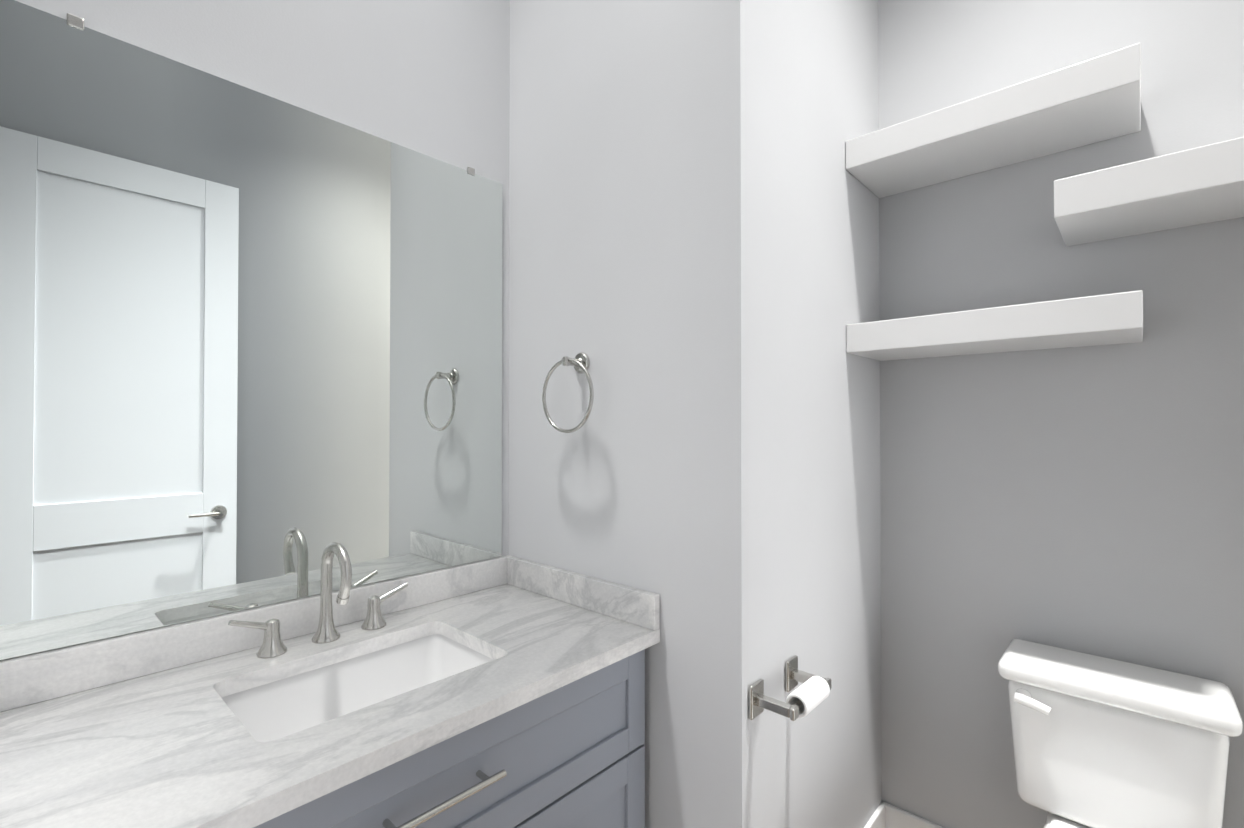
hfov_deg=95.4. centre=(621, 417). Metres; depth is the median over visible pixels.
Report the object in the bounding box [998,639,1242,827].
toilet
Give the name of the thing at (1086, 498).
wall
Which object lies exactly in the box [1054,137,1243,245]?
shelf
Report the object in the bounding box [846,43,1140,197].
shelf
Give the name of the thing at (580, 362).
towel ring
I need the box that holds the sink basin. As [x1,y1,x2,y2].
[222,634,492,741]
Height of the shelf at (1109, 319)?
0.077 m
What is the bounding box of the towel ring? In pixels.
[542,352,593,432]
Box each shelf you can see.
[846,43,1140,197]
[846,290,1142,360]
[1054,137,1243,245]
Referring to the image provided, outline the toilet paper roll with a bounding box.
[786,676,829,717]
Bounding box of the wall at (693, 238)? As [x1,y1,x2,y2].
[509,0,881,827]
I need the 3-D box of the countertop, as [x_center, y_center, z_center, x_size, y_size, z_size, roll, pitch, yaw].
[-0.482,0.447,1.065,0.564,0.107,1.065,-1,-1,42]
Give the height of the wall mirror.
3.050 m
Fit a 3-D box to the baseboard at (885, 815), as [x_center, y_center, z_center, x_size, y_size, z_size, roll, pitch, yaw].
[0.506,1.254,1.402,0.014,0.176,0.804,-1,-1,42]
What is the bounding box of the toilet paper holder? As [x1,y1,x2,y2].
[749,655,831,720]
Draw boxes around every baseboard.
[864,802,887,827]
[882,801,943,827]
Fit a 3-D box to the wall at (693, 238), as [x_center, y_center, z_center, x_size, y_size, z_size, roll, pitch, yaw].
[0.229,-0.179,1.770,0.872,3.050,0.923,-1,-1,42]
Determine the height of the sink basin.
0.300 m
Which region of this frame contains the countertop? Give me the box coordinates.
[0,555,659,827]
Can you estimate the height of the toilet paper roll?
0.047 m
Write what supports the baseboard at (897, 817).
attached to the wall at (1086, 498)
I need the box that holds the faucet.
[228,542,407,658]
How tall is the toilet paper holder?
0.068 m
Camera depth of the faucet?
1.19 m
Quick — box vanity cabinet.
[253,649,644,827]
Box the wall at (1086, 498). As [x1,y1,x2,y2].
[878,0,1243,827]
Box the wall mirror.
[0,0,509,660]
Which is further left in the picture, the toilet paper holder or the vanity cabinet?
the vanity cabinet

